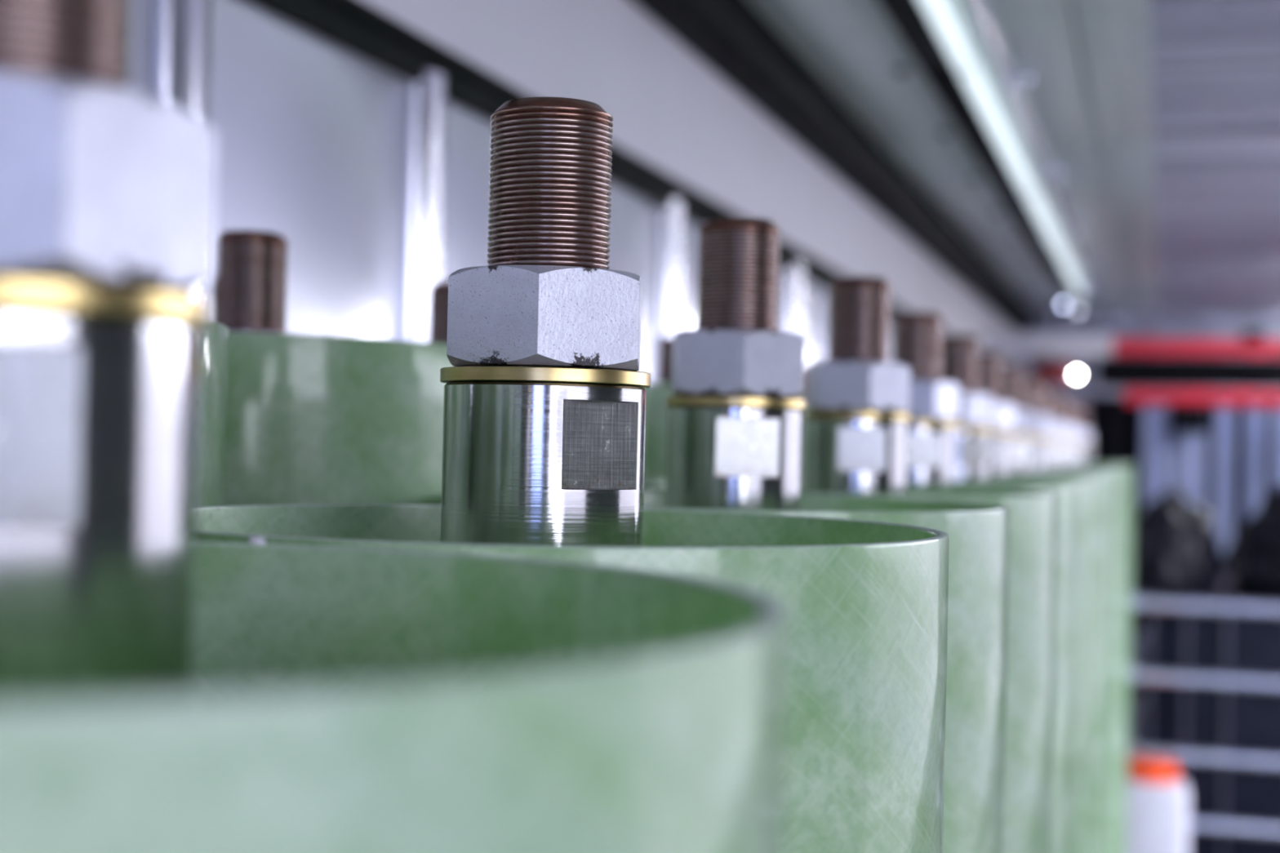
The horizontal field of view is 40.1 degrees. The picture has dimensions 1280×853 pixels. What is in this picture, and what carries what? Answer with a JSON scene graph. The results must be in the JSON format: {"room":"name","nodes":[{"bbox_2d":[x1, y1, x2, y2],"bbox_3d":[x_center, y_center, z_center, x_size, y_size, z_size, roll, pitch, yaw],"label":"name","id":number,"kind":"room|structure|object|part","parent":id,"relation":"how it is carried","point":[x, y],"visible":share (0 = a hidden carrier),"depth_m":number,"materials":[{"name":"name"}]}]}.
{"room":"factory floor","nodes":[
{"label":"factory floor","id":0,"kind":"room"},
{"bbox_2d":[127,0,893,382],"bbox_3d":[0.050,0.317,2.850,0.121,1.980,12.500,1,-1,17],"label":"wall","id":1,"kind":"structure","parent":0,"point":[375,182],"depth_m":1.62,"materials":[{"name":"metal"}]},
{"bbox_3d":[-0.438,0.430,1.103,0.012,1.600,0.450,1,-1,17],"label":"wall panel","id":2,"kind":"part","parent":1,"relation":"part of","materials":[{"name":"paint"}]},
{"bbox_3d":[-0.307,0.437,1.542,0.012,1.600,0.450,1,-1,17],"label":"wall panel","id":3,"kind":"part","parent":1,"relation":"part of","materials":[{"name":"metal"}]},
{"bbox_3d":[-0.176,0.444,1.982,0.012,1.600,0.450,1,-1,17],"label":"wall panel","id":4,"kind":"part","parent":1,"relation":"part of","materials":[{"name":"metal"}]},
{"bbox_2d":[247,0,1004,365],"bbox_3d":[0.109,-0.344,2.843,0.036,0.040,12.500,1,-1,17],"label":"trim","id":5,"kind":"structure","parent":1,"relation":"attached to","point":[357,27],"depth_m":1.80,"materials":[{"name":"black metal"}]},
{"bbox_3d":[-0.046,0.451,2.421,0.012,1.600,0.450,1,-1,17],"label":"wall panel","id":6,"kind":"part","parent":1,"relation":"part of","materials":[{"name":"metal"}]},
{"bbox_2d":[361,0,1016,365],"bbox_3d":[0.103,-0.498,2.847,0.016,0.268,12.500,1,-1,17],"label":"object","id":7,"kind":"structure","parent":1,"relation":"attached to","point":[668,108],"depth_m":2.72,"materials":[{"name":"grey metal"}]},
{"bbox_3d":[0.085,0.458,2.861,0.012,1.600,0.450,1,-1,17],"label":"wall panel","id":8,"kind":"part","parent":1,"relation":"part of","materials":[{"name":"metal"}]},
{"bbox_3d":[0.216,0.465,3.300,0.012,1.600,0.450,1,-1,17],"label":"wall panel","id":9,"kind":"part","parent":1,"relation":"part of","materials":[{"name":"metal"}]},
{"bbox_3d":[0.347,0.472,3.739,0.012,1.600,0.450,1,-1,17],"label":"wall panel","id":10,"kind":"part","parent":1,"relation":"part of","materials":[{"name":"metal"}]},
{"bbox_2d":[631,0,1033,330],"bbox_3d":[0.146,-0.624,2.836,0.100,0.094,12.500,1,-1,17],"label":"metal beam","id":11,"kind":"structure","parent":1,"relation":"attached to","point":[732,37],"depth_m":3.38,"materials":[{"name":"black metal"}]},
{"bbox_3d":[0.608,0.486,4.618,0.012,1.600,0.450,1,-1,17],"label":"wall panel","id":12,"kind":"part","parent":1,"relation":"part of","materials":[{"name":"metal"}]},
{"bbox_2d":[983,333,1113,355],"bbox_3d":[1.680,-0.338,7.227,0.520,0.085,0.080,1,-1,17],"label":"trim","id":13,"kind":"structure","parent":1,"relation":"attached to","point":[1002,344],"depth_m":7.19,"materials":[{"name":"grey"}]},
{"bbox_2d":[1032,354,1070,385],"bbox_3d":[1.693,-0.234,7.218,0.145,0.126,0.086,1,-1,17],"label":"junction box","id":14,"kind":"object","parent":1,"relation":"hanging from","point":[1050,372],"visible":0.79,"depth_m":7.18,"materials":[{"name":"red paint"}]},
{"bbox_3d":[1.682,-0.222,7.181,0.125,0.080,0.008,1,-1,17],"label":"box lid","id":15,"kind":"part","parent":14,"relation":"part of","materials":[{"name":"red plastic"}]},
{"bbox_2d":[1075,369,1079,376],"bbox_3d":[1.777,-0.216,7.134,0.017,0.027,0.017,1,-1,17],"label":"lamp","id":16,"kind":"object","parent":14,"relation":"attached to","point":[1077,371],"visible":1,"depth_m":7.13,"materials":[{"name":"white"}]},
{"bbox_2d":[1097,330,1279,432],"bbox_3d":[2.613,-0.171,6.938,1.560,0.410,0.140,1,-1,17],"label":"beam","id":17,"kind":"structure","parent":1,"relation":"attached to","point":[1186,414],"depth_m":7.01,"materials":[{"name":"red metal"}]},
{"bbox_2d":[1142,404,1171,507],"bbox_3d":[2.089,0.216,7.096,0.110,0.635,0.050,1,-1,17],"label":"curtain strip","id":18,"kind":"object","parent":17,"relation":"hanging from","point":[1157,440],"visible":0.58,"depth_m":7.10,"materials":[{"name":"blue plastic"}]},
{"bbox_2d":[1173,404,1208,511],"bbox_3d":[2.216,0.218,7.061,0.125,0.635,0.033,1,-1,17],"label":"curtain strip","id":19,"kind":"object","parent":17,"relation":"hanging from","point":[1191,448],"visible":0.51,"depth_m":7.06,"materials":[{"name":"blue plastic"}]},
{"bbox_2d":[1213,404,1235,555],"bbox_3d":[2.340,0.211,7.027,0.071,0.615,0.027,1,-1,21],"label":"curtain strip","id":20,"kind":"object","parent":17,"relation":"hanging from","point":[1224,432],"visible":0.83,"depth_m":7.03,"materials":[{"name":"blue plastic"}]},
{"bbox_2d":[1245,405,1264,519],"bbox_3d":[2.451,0.213,6.992,0.064,0.615,0.026,1,-1,38],"label":"curtain strip","id":21,"kind":"object","parent":17,"relation":"hanging from","point":[1255,413],"visible":0.67,"depth_m":6.99,"materials":[{"name":"blue plastic"}]},
{"bbox_2d":[1272,406,1279,488],"bbox_3d":[2.554,0.225,6.961,0.078,0.635,0.028,1,-1,32],"label":"curtain strip","id":22,"kind":"object","parent":17,"relation":"hanging from","point":[1276,482],"visible":0.5,"depth_m":6.98,"materials":[{"name":"blue plastic"}]},
{"bbox_2d":[748,0,1279,315],"bbox_3d":[1.175,-0.681,2.531,2.420,0.098,12.700,1,-1,17],"label":"ceiling","id":23,"kind":"structure","parent":0,"point":[1161,117],"depth_m":3.75,"materials":[{"name":"metal"}]},
{"bbox_3d":[0.296,-0.670,2.792,0.214,0.016,2.494,1,-1,17],"label":"plate","id":24,"kind":"part","parent":23,"relation":"part of","materials":[{"name":"grey metal"}]},
{"bbox_2d":[877,0,974,74],"bbox_3d":[0.317,-0.640,2.316,0.096,0.042,1.498,1,-1,17],"label":"tube light","id":25,"kind":"object","parent":23,"relation":"attached to","point":[928,28],"visible":1,"depth_m":2.77,"materials":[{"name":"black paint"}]},
{"bbox_3d":[1.008,-0.632,5.188,0.214,0.016,2.494,1,-1,17],"label":"plate","id":26,"kind":"part","parent":23,"relation":"part of","materials":[{"name":"grey metal"}]},
{"bbox_2d":[919,60,1035,196],"bbox_3d":[0.744,-0.618,3.753,0.096,0.042,1.498,1,-1,17],"label":"tube light","id":27,"kind":"object","parent":23,"relation":"attached to","point":[966,99],"visible":0.75,"depth_m":3.55,"materials":[{"name":"white glass"}]},
{"bbox_3d":[0.479,-0.664,2.737,0.130,0.020,2.494,1,-1,17],"label":"plate","id":28,"kind":"part","parent":23,"relation":"part of","materials":[{"name":"grey metal"}]},
{"bbox_3d":[1.721,-0.593,7.584,0.214,0.016,2.494,1,-1,17],"label":"plate","id":29,"kind":"part","parent":23,"relation":"part of","materials":[{"name":"grey metal"}]},
{"bbox_2d":[997,186,1066,259],"bbox_3d":[1.172,-0.595,5.191,0.096,0.042,1.498,1,-1,17],"label":"tube light","id":30,"kind":"object","parent":23,"relation":"attached to","point":[1029,213],"visible":0.74,"depth_m":5.04,"materials":[{"name":"white glass"}]},
{"bbox_2d":[967,0,1104,295],"bbox_3d":[0.999,-0.618,4.252,0.057,0.026,6.700,1,-1,17],"label":"conduit pipe","id":31,"kind":"object","parent":23,"relation":"attached to","point":[1007,81],"visible":1,"depth_m":3.54,"materials":[{"name":"grey metal"}]},
{"bbox_3d":[0.601,-0.664,2.701,0.116,0.016,2.494,1,-1,17],"label":"plate","id":32,"kind":"part","parent":23,"relation":"part of","materials":[{"name":"grey metal"}]},
{"bbox_3d":[1.192,-0.626,5.133,0.130,0.020,2.494,1,-1,17],"label":"plate","id":33,"kind":"part","parent":23,"relation":"part of","materials":[{"name":"grey metal"}]},
{"bbox_2d":[1037,254,1084,306],"bbox_3d":[1.599,-0.543,6.628,0.096,0.098,1.498,1,-1,17],"label":"tube light","id":34,"kind":"object","parent":23,"relation":"attached to","point":[1061,272],"depth_m":6.54,"materials":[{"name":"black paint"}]},
{"bbox_3d":[1.717,-0.501,7.114,0.017,0.027,0.017,1,-1,17],"label":"indicator lamp","id":35,"kind":"part","parent":34,"relation":"part of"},
{"bbox_3d":[1.314,-0.625,5.097,0.116,0.016,2.494,1,-1,17],"label":"plate","id":36,"kind":"part","parent":23,"relation":"part of","materials":[{"name":"grey metal"}]},
{"bbox_3d":[1.905,-0.588,7.529,0.130,0.020,2.494,1,-1,17],"label":"plate","id":37,"kind":"part","parent":23,"relation":"part of","materials":[{"name":"grey metal"}]},
{"bbox_3d":[2.027,-0.587,7.493,0.116,0.016,2.494,1,-1,17],"label":"plate","id":38,"kind":"part","parent":23,"relation":"part of","materials":[{"name":"grey metal"}]},
{"bbox_3d":[0.716,-0.659,2.667,0.116,0.020,2.494,1,-1,17],"label":"plate","id":39,"kind":"part","parent":23,"relation":"part of","materials":[{"name":"grey metal"}]},
{"bbox_3d":[1.429,-0.621,5.063,0.116,0.020,2.494,1,-1,17],"label":"plate","id":40,"kind":"part","parent":23,"relation":"part of","materials":[{"name":"grey metal"}]},
{"bbox_3d":[2.142,-0.583,7.459,0.116,0.020,2.494,1,-1,17],"label":"plate","id":41,"kind":"part","parent":23,"relation":"part of","materials":[{"name":"grey metal"}]},
{"bbox_2d":[1015,311,1279,430],"bbox_3d":[2.948,0.436,8.525,2.240,1.980,0.085,1,-1,17],"label":"wall","id":42,"kind":"structure","parent":0,"point":[1084,385],"depth_m":8.68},
{"bbox_3d":[1.127,1.369,2.512,2.420,0.080,12.700,1,-1,17],"label":"floor","id":43,"kind":"structure","parent":0,"visible":0},
{"bbox_2d":[0,0,216,702],"bbox_3d":[-0.124,0.584,0.297,0.070,1.393,0.071,1,-1,17],"label":"bolt","id":44,"kind":"object","parent":43,"relation":"on","point":[107,187],"visible":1,"depth_m":0.28,"materials":[{"name":"silver metal"}]},
{"bbox_3d":[-0.109,-0.082,0.303,0.041,0.061,0.041,2,-1,-35],"label":"threaded rod","id":45,"kind":"part","parent":44,"relation":"part of","materials":[{"name":"brown metal"}]},
{"bbox_2d":[0,276,209,330],"bbox_3d":[-0.111,-0.021,0.302,0.070,0.005,0.070,1,-1,-5],"label":"washer","id":46,"kind":"object","parent":44,"relation":"in","point":[26,303],"depth_m":0.28,"materials":[{"name":"gold metal"}]},
{"bbox_2d":[196,320,229,506],"bbox_3d":[-0.321,0.617,0.693,0.277,1.324,0.277,2,-1,-28],"label":"tube","id":47,"kind":"object","parent":43,"relation":"on","point":[214,339],"visible":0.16,"depth_m":0.69,"materials":[{"name":"green plastic"}]},
{"bbox_2d":[211,230,297,334],"bbox_3d":[-0.235,0.587,0.981,0.070,1.393,0.071,1,-1,17],"label":"bolt","id":48,"kind":"object","parent":43,"relation":"on","point":[250,270],"visible":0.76,"depth_m":0.97,"materials":[{"name":"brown metal"}]},
{"bbox_2d":[224,332,453,506],"bbox_3d":[-0.235,0.619,0.981,0.277,1.329,0.278,1,-1,2],"label":"tube","id":49,"kind":"object","parent":43,"relation":"on","point":[311,420],"visible":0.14,"depth_m":0.87,"materials":[{"name":"green plastic"}]},
{"bbox_2d":[0,542,786,852],"bbox_3d":[-0.128,0.654,0.294,0.278,1.252,0.278,2,-1,-42],"label":"tube","id":50,"kind":"object","parent":43,"relation":"on","point":[342,700],"visible":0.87,"depth_m":0.21,"materials":[{"name":"green plastic"}]},
{"bbox_2d":[248,536,265,543],"bbox_3d":[-0.095,0.029,0.437,0.004,0.003,0.003,1,-1,-11],"label":"chip","id":51,"kind":"object","parent":50,"relation":"on","point":[251,540],"visible":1,"depth_m":0.44,"materials":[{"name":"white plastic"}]},
{"bbox_2d":[426,281,448,344],"bbox_3d":[-0.149,0.592,1.268,0.070,1.393,0.070,1,-1,12],"label":"bolt","id":52,"kind":"object","parent":43,"relation":"on","point":[437,298],"visible":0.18,"depth_m":1.26,"materials":[{"name":"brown metal"}]},
{"bbox_2d":[440,96,650,546],"bbox_3d":[-0.046,0.588,0.584,0.070,1.393,0.070,1,-1,17],"label":"bolt","id":53,"kind":"object","parent":43,"relation":"on","point":[544,435],"visible":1,"depth_m":0.56,"materials":[{"name":"silver metal"}]},
{"bbox_2d":[440,365,650,388],"bbox_3d":[-0.032,-0.016,0.590,0.070,0.005,0.070,2,-1,-27],"label":"washer","id":54,"kind":"object","parent":53,"relation":"in","point":[455,376],"depth_m":0.56,"materials":[{"name":"gold metal"}]},
{"bbox_3d":[-0.030,-0.078,0.590,0.041,0.061,0.041,1,-1,-8],"label":"threaded rod","id":55,"kind":"part","parent":53,"relation":"part of","materials":[{"name":"brown metal"}]},
{"bbox_2d":[195,503,949,852],"bbox_3d":[-0.050,0.658,0.585,0.278,1.252,0.277,1,-1,-16],"label":"tube","id":56,"kind":"object","parent":43,"relation":"on","point":[865,603],"visible":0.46,"depth_m":0.50,"materials":[{"name":"green fibreglass"}]},
{"bbox_2d":[644,382,674,482],"bbox_3d":[-0.064,0.628,1.556,0.277,1.329,0.278,1,-1,-4],"label":"tube","id":57,"kind":"object","parent":43,"relation":"on","point":[656,411],"visible":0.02,"depth_m":1.44,"materials":[{"name":"green plastic"}]},
{"bbox_2d":[656,335,673,383],"bbox_3d":[0.023,0.601,1.843,0.070,1.393,0.071,1,-1,17],"label":"bolt","id":58,"kind":"object","parent":43,"relation":"on","point":[664,344],"visible":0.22,"depth_m":1.83,"materials":[{"name":"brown metal"}]},
{"bbox_2d":[665,217,805,510],"bbox_3d":[0.034,0.593,0.875,0.070,1.393,0.070,1,-1,17],"label":"bolt","id":59,"kind":"object","parent":43,"relation":"on","point":[735,415],"visible":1,"depth_m":0.86,"materials":[{"name":"silver metal"}]},
{"bbox_2d":[665,395,805,409],"bbox_3d":[0.048,-0.012,0.881,0.070,0.005,0.070,1,-1,12],"label":"washer","id":60,"kind":"object","parent":59,"relation":"in","point":[674,402],"depth_m":0.85,"materials":[{"name":"gold metal"}]},
{"bbox_3d":[0.049,-0.073,0.881,0.041,0.061,0.041,2,-1,-19],"label":"threaded rod","id":61,"kind":"part","parent":59,"relation":"part of","materials":[{"name":"brown metal"}]},
{"bbox_2d":[795,398,806,476],"bbox_3d":[0.021,0.633,1.843,0.277,1.329,0.277,1,-1,34],"label":"tube","id":62,"kind":"object","parent":43,"relation":"on","point":[804,410],"visible":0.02,"depth_m":1.81,"materials":[{"name":"green plastic"}]},
{"bbox_2d":[797,364,806,399],"bbox_3d":[0.195,0.610,2.418,0.070,1.393,0.072,1,-1,17],"label":"bolt","id":63,"kind":"object","parent":43,"relation":"on","point":[802,395],"visible":0.04,"depth_m":2.41,"materials":[{"name":"silver metal"}]},
{"bbox_2d":[643,489,1010,852],"bbox_3d":[0.029,0.663,0.873,0.278,1.252,0.278,1,-1,-2],"label":"tube","id":64,"kind":"object","parent":43,"relation":"on","point":[979,533],"visible":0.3,"depth_m":0.80,"materials":[{"name":"green fibreglass"}]},
{"bbox_2d":[644,481,1056,852],"bbox_3d":[0.121,0.667,1.160,0.278,1.252,0.278,1,-1,17],"label":"tube","id":65,"kind":"object","parent":43,"relation":"on","point":[1029,700],"visible":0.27,"depth_m":1.08,"materials":[{"name":"green fibreglass"}]},
{"bbox_2d":[803,275,911,495],"bbox_3d":[0.130,0.597,1.161,0.070,1.393,0.070,1,-1,17],"label":"bolt","id":66,"kind":"object","parent":43,"relation":"on","point":[856,437],"visible":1,"depth_m":1.14,"materials":[{"name":"silver metal"}]},
{"bbox_2d":[803,411,910,421],"bbox_3d":[0.144,-0.007,1.166,0.070,0.005,0.070,1,-1,-3],"label":"washer","id":67,"kind":"object","parent":66,"relation":"in","point":[810,415],"depth_m":1.14,"materials":[{"name":"gold metal"}]},
{"bbox_3d":[0.146,-0.068,1.167,0.041,0.061,0.041,1,-1,22],"label":"threaded rod","id":68,"kind":"part","parent":66,"relation":"part of","materials":[{"name":"brown metal"}]},
{"bbox_2d":[891,311,959,486],"bbox_3d":[0.214,0.602,1.448,0.070,1.393,0.070,1,-1,26],"label":"bolt","id":69,"kind":"object","parent":43,"relation":"on","point":[917,337],"visible":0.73,"depth_m":1.43,"materials":[{"name":"silver metal"}]},
{"bbox_3d":[0.229,-0.064,1.454,0.041,0.061,0.041,2,-1,-42],"label":"threaded rod","id":70,"kind":"part","parent":69,"relation":"part of","materials":[{"name":"brown metal"}]},
{"bbox_2d":[907,420,958,427],"bbox_3d":[0.228,-0.002,1.454,0.070,0.005,0.070,1,-1,4],"label":"washer","id":71,"kind":"object","parent":69,"relation":"in","point":[912,424],"depth_m":1.42,"materials":[{"name":"gold metal"}]},
{"bbox_2d":[801,476,1078,852],"bbox_3d":[0.207,0.672,1.448,0.277,1.252,0.278,2,-1,-20],"label":"tube","id":72,"kind":"object","parent":43,"relation":"on","point":[1067,495],"visible":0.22,"depth_m":1.38,"materials":[{"name":"green plastic"}]},
{"bbox_2d":[940,335,992,480],"bbox_3d":[0.300,0.607,1.734,0.070,1.393,0.070,1,-1,39],"label":"bolt","id":73,"kind":"object","parent":43,"relation":"on","point":[959,359],"visible":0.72,"depth_m":1.72,"materials":[{"name":"silver metal"}]},
{"bbox_3d":[0.315,-0.059,1.740,0.041,0.061,0.041,1,-1,-15],"label":"threaded rod","id":74,"kind":"part","parent":73,"relation":"part of","materials":[{"name":"brown metal"}]},
{"bbox_2d":[955,426,992,431],"bbox_3d":[0.314,0.002,1.740,0.070,0.005,0.070,1,-1,-7],"label":"washer","id":75,"kind":"object","parent":73,"relation":"in","point":[960,428],"depth_m":1.71,"materials":[{"name":"gold metal"}]},
{"bbox_2d":[977,352,1014,476],"bbox_3d":[0.382,0.611,2.024,0.070,1.393,0.070,1,-1,17],"label":"bolt","id":76,"kind":"object","parent":43,"relation":"on","point":[989,365],"visible":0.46,"depth_m":2.01,"materials":[{"name":"silver metal"}]},
{"bbox_3d":[0.397,-0.055,2.030,0.041,0.061,0.041,1,-1,30],"label":"threaded rod","id":77,"kind":"part","parent":76,"relation":"part of","materials":[{"name":"brown metal"}]},
{"bbox_2d":[990,430,1013,435],"bbox_3d":[0.396,0.007,2.030,0.070,0.005,0.070,2,-1,-26],"label":"washer","id":78,"kind":"object","parent":76,"relation":"in","point":[994,432],"depth_m":2.00,"materials":[{"name":"gold metal"}]},
{"bbox_2d":[1000,365,1033,473],"bbox_3d":[0.469,0.616,2.312,0.070,1.393,0.070,1,-1,33],"label":"bolt","id":79,"kind":"object","parent":43,"relation":"on","point":[1011,381],"visible":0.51,"depth_m":2.29,"materials":[{"name":"silver metal"}]},
{"bbox_3d":[0.485,-0.050,2.318,0.041,0.061,0.041,1,-1,1],"label":"threaded rod","id":80,"kind":"part","parent":79,"relation":"part of","materials":[{"name":"brown metal"}]},
{"bbox_2d":[1011,433,1033,437],"bbox_3d":[0.483,0.011,2.317,0.070,0.005,0.070,1,-1,41],"label":"washer","id":81,"kind":"object","parent":79,"relation":"in","point":[1015,435],"depth_m":2.29,"materials":[{"name":"gold metal"}]},
{"bbox_2d":[960,476,1094,852],"bbox_3d":[0.294,0.677,1.735,0.278,1.252,0.278,1,-1,7],"label":"tube","id":82,"kind":"object","parent":43,"relation":"on","point":[1085,548],"visible":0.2,"depth_m":1.66,"materials":[{"name":"green plastic"}]},
{"bbox_2d":[1022,375,1048,471],"bbox_3d":[0.556,0.620,2.596,0.070,1.393,0.070,1,-1,17],"label":"bolt","id":83,"kind":"object","parent":43,"relation":"on","point":[1039,423],"visible":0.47,"depth_m":2.58,"materials":[{"name":"silver metal"}]},
{"bbox_3d":[0.571,-0.045,2.602,0.041,0.061,0.041,1,-1,6],"label":"threaded rod","id":84,"kind":"part","parent":83,"relation":"part of","materials":[{"name":"brown metal"}]},
{"bbox_2d":[1031,435,1048,439],"bbox_3d":[0.570,0.016,2.602,0.070,0.005,0.070,1,-1,1],"label":"washer","id":85,"kind":"object","parent":83,"relation":"in","point":[1034,437],"depth_m":2.57,"materials":[{"name":"metal"}]},
{"bbox_2d":[1038,382,1056,469],"bbox_3d":[0.636,0.625,2.886,0.070,1.393,0.070,1,-1,35],"label":"bolt","id":86,"kind":"object","parent":43,"relation":"on","point":[1043,388],"visible":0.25,"depth_m":2.87,"materials":[{"name":"silver metal"}]},
{"bbox_3d":[0.652,-0.041,2.892,0.041,0.061,0.041,1,-1,-5],"label":"threaded rod","id":87,"kind":"part","parent":86,"relation":"part of","materials":[{"name":"brown metal"}]},
{"bbox_2d":[1047,437,1056,440],"bbox_3d":[0.650,0.021,2.892,0.070,0.005,0.070,1,-1,8],"label":"washer","id":88,"kind":"object","parent":86,"relation":"in","point":[1050,438],"depth_m":2.86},
{"bbox_2d":[990,473,1107,852],"bbox_3d":[0.383,0.681,2.021,0.278,1.252,0.278,2,-1,-24],"label":"tube","id":89,"kind":"object","parent":43,"relation":"on","point":[1100,516],"visible":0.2,"depth_m":1.95,"materials":[{"name":"green plastic"}]},
{"bbox_2d":[1047,389,1065,467],"bbox_3d":[0.721,0.629,3.173,0.070,1.393,0.072,1,-1,17],"label":"bolt","id":90,"kind":"object","parent":43,"relation":"on","point":[1052,405],"visible":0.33,"depth_m":3.16,"materials":[{"name":"silver metal"}]},
{"bbox_3d":[0.736,-0.036,3.179,0.041,0.061,0.041,1,-1,-5],"label":"threaded rod","id":91,"kind":"part","parent":90,"relation":"part of","materials":[{"name":"brown metal"}]},
{"bbox_2d":[1055,439,1065,442],"bbox_3d":[0.735,0.025,3.178,0.070,0.005,0.070,1,-1,-1],"label":"washer","id":92,"kind":"object","parent":90,"relation":"in","point":[1057,440],"depth_m":3.15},
{"bbox_2d":[1057,395,1075,466],"bbox_3d":[0.809,0.634,3.460,0.070,1.393,0.070,1,-1,17],"label":"bolt","id":93,"kind":"object","parent":43,"relation":"on","point":[1069,430],"visible":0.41,"depth_m":3.44,"materials":[{"name":"silver metal"}]},
{"bbox_3d":[0.825,-0.032,3.466,0.041,0.061,0.041,1,-1,-1],"label":"threaded rod","id":94,"kind":"part","parent":93,"relation":"part of","materials":[{"name":"brown metal"}]},
{"bbox_2d":[1065,440,1075,443],"bbox_3d":[0.823,0.030,3.465,0.070,0.005,0.070,1,-1,23],"label":"washer","id":95,"kind":"object","parent":93,"relation":"in","point":[1066,442],"depth_m":3.44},
{"bbox_2d":[1026,471,1110,852],"bbox_3d":[0.463,0.686,2.310,0.278,1.252,0.277,1,-1,16],"label":"tube","id":96,"kind":"object","parent":43,"relation":"on","point":[1108,476],"visible":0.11,"depth_m":2.26,"materials":[{"name":"green plastic"}]},
{"bbox_2d":[1065,400,1082,466],"bbox_3d":[0.896,0.639,3.749,0.070,1.393,0.070,1,-1,5],"label":"bolt","id":97,"kind":"object","parent":43,"relation":"on","point":[1072,403],"visible":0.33,"depth_m":3.73,"materials":[{"name":"silver metal"}]},
{"bbox_3d":[0.912,-0.027,3.755,0.041,0.061,0.041,2,-1,-24],"label":"threaded rod","id":98,"kind":"part","parent":97,"relation":"part of","materials":[{"name":"brown metal"}]},
{"bbox_2d":[1036,469,1117,852],"bbox_3d":[0.551,0.690,2.597,0.278,1.252,0.278,2,-1,-24],"label":"tube","id":99,"kind":"object","parent":43,"relation":"on","point":[1113,475],"visible":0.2,"depth_m":2.53,"materials":[{"name":"green plastic"}]},
{"bbox_2d":[1075,403,1087,465],"bbox_3d":[0.981,0.643,4.036,0.070,1.393,0.071,1,-1,17],"label":"bolt","id":100,"kind":"object","parent":43,"relation":"on","point":[1078,406],"visible":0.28,"depth_m":4.02,"materials":[{"name":"silver metal"}]},
{"bbox_3d":[0.996,-0.022,4.043,0.041,0.061,0.041,2,-1,-33],"label":"threaded rod","id":101,"kind":"part","parent":100,"relation":"part of","materials":[{"name":"brown metal"}]},
{"bbox_2d":[1054,467,1119,852],"bbox_3d":[0.634,0.695,2.885,0.278,1.252,0.278,2,-1,-19],"label":"tube","id":102,"kind":"object","parent":43,"relation":"on","point":[1113,707],"visible":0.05,"depth_m":2.83,"materials":[{"name":"green plastic"}]},
{"bbox_2d":[1080,407,1093,464],"bbox_3d":[1.069,0.648,4.322,0.070,1.393,0.070,1,-1,1],"label":"bolt","id":103,"kind":"object","parent":43,"relation":"on","point":[1084,422],"visible":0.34,"depth_m":4.31,"materials":[{"name":"silver metal"}]},
{"bbox_3d":[1.084,-0.018,4.329,0.041,0.061,0.041,1,-1,-8],"label":"threaded rod","id":104,"kind":"part","parent":103,"relation":"part of","materials":[{"name":"brown metal"}]},
{"bbox_2d":[1058,466,1128,852],"bbox_3d":[0.727,0.700,3.171,0.277,1.252,0.278,1,-1,29],"label":"tube","id":105,"kind":"object","parent":43,"relation":"on","point":[1122,534],"visible":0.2,"depth_m":3.10,"materials":[{"name":"green plastic"}]},
{"bbox_2d":[1074,466,1128,840],"bbox_3d":[0.808,0.704,3.459,0.278,1.252,0.278,1,-1,-14],"label":"tube","id":106,"kind":"object","parent":43,"relation":"on","point":[1074,466],"visible":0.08,"depth_m":3.41,"materials":[{"name":"green plastic"}]},
{"bbox_2d":[1080,465,1130,852],"bbox_3d":[0.891,0.709,3.748,0.278,1.252,0.278,1,-1,-17],"label":"tube","id":107,"kind":"object","parent":43,"relation":"on","point":[1081,465],"visible":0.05,"depth_m":3.70,"materials":[{"name":"green plastic"}]},
{"bbox_2d":[1086,464,1133,852],"bbox_3d":[0.978,0.713,4.035,0.278,1.252,0.277,1,-1,-12],"label":"tube","id":108,"kind":"object","parent":43,"relation":"on","point":[1131,467],"visible":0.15,"depth_m":3.97,"materials":[{"name":"green plastic"}]},
{"bbox_2d":[1093,463,1134,852],"bbox_3d":[1.062,0.718,4.323,0.278,1.252,0.278,1,-1,8],"label":"tube","id":109,"kind":"object","parent":43,"relation":"on","point":[1131,595],"visible":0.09,"depth_m":4.27,"materials":[{"name":"green plastic"}]},
{"bbox_2d":[1126,757,1189,852],"bbox_3d":[1.342,1.114,4.591,0.176,0.478,0.180,1,-1,17],"label":"canister","id":110,"kind":"object","parent":43,"relation":"on","point":[1158,799],"visible":0.8,"depth_m":4.51,"materials":[{"name":"plastic"}]},
{"bbox_3d":[1.339,0.900,4.596,0.138,0.050,0.138,1,-1,17],"label":"orange lid","id":111,"kind":"part","parent":110,"relation":"part of","materials":[{"name":"plastic"}]},
{"bbox_2d":[1088,395,1274,745],"bbox_3d":[2.640,0.637,7.155,1.600,1.500,0.060,1,-1,17],"label":"corrugated wall","id":112,"kind":"structure","parent":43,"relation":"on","point":[1117,426],"depth_m":7.33,"materials":[{"name":"grey metal"}]},
{"bbox_2d":[1128,574,1279,852],"bbox_3d":[1.968,0.926,5.139,1.028,0.894,1.042,1,-1,17],"label":"metal railing","id":113,"kind":"object","parent":43,"relation":"on","point":[1211,704],"visible":0.7,"depth_m":4.76,"materials":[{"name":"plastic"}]},
{"bbox_2d":[1132,488,1222,593],"bbox_3d":[1.502,0.319,4.990,0.296,0.290,0.316,1,-1,17],"label":"bag","id":114,"kind":"object","parent":113,"relation":"on","point":[1176,548],"visible":0.8,"depth_m":4.88,"materials":[{"name":"black plastic"}]},
{"bbox_2d":[1224,487,1279,597],"bbox_3d":[1.846,0.312,4.923,0.375,0.319,0.374,2,-1,-25],"label":"bag","id":115,"kind":"object","parent":113,"relation":"on","point":[1252,558],"visible":1,"depth_m":4.84,"materials":[{"name":"black plastic"}]}
]}

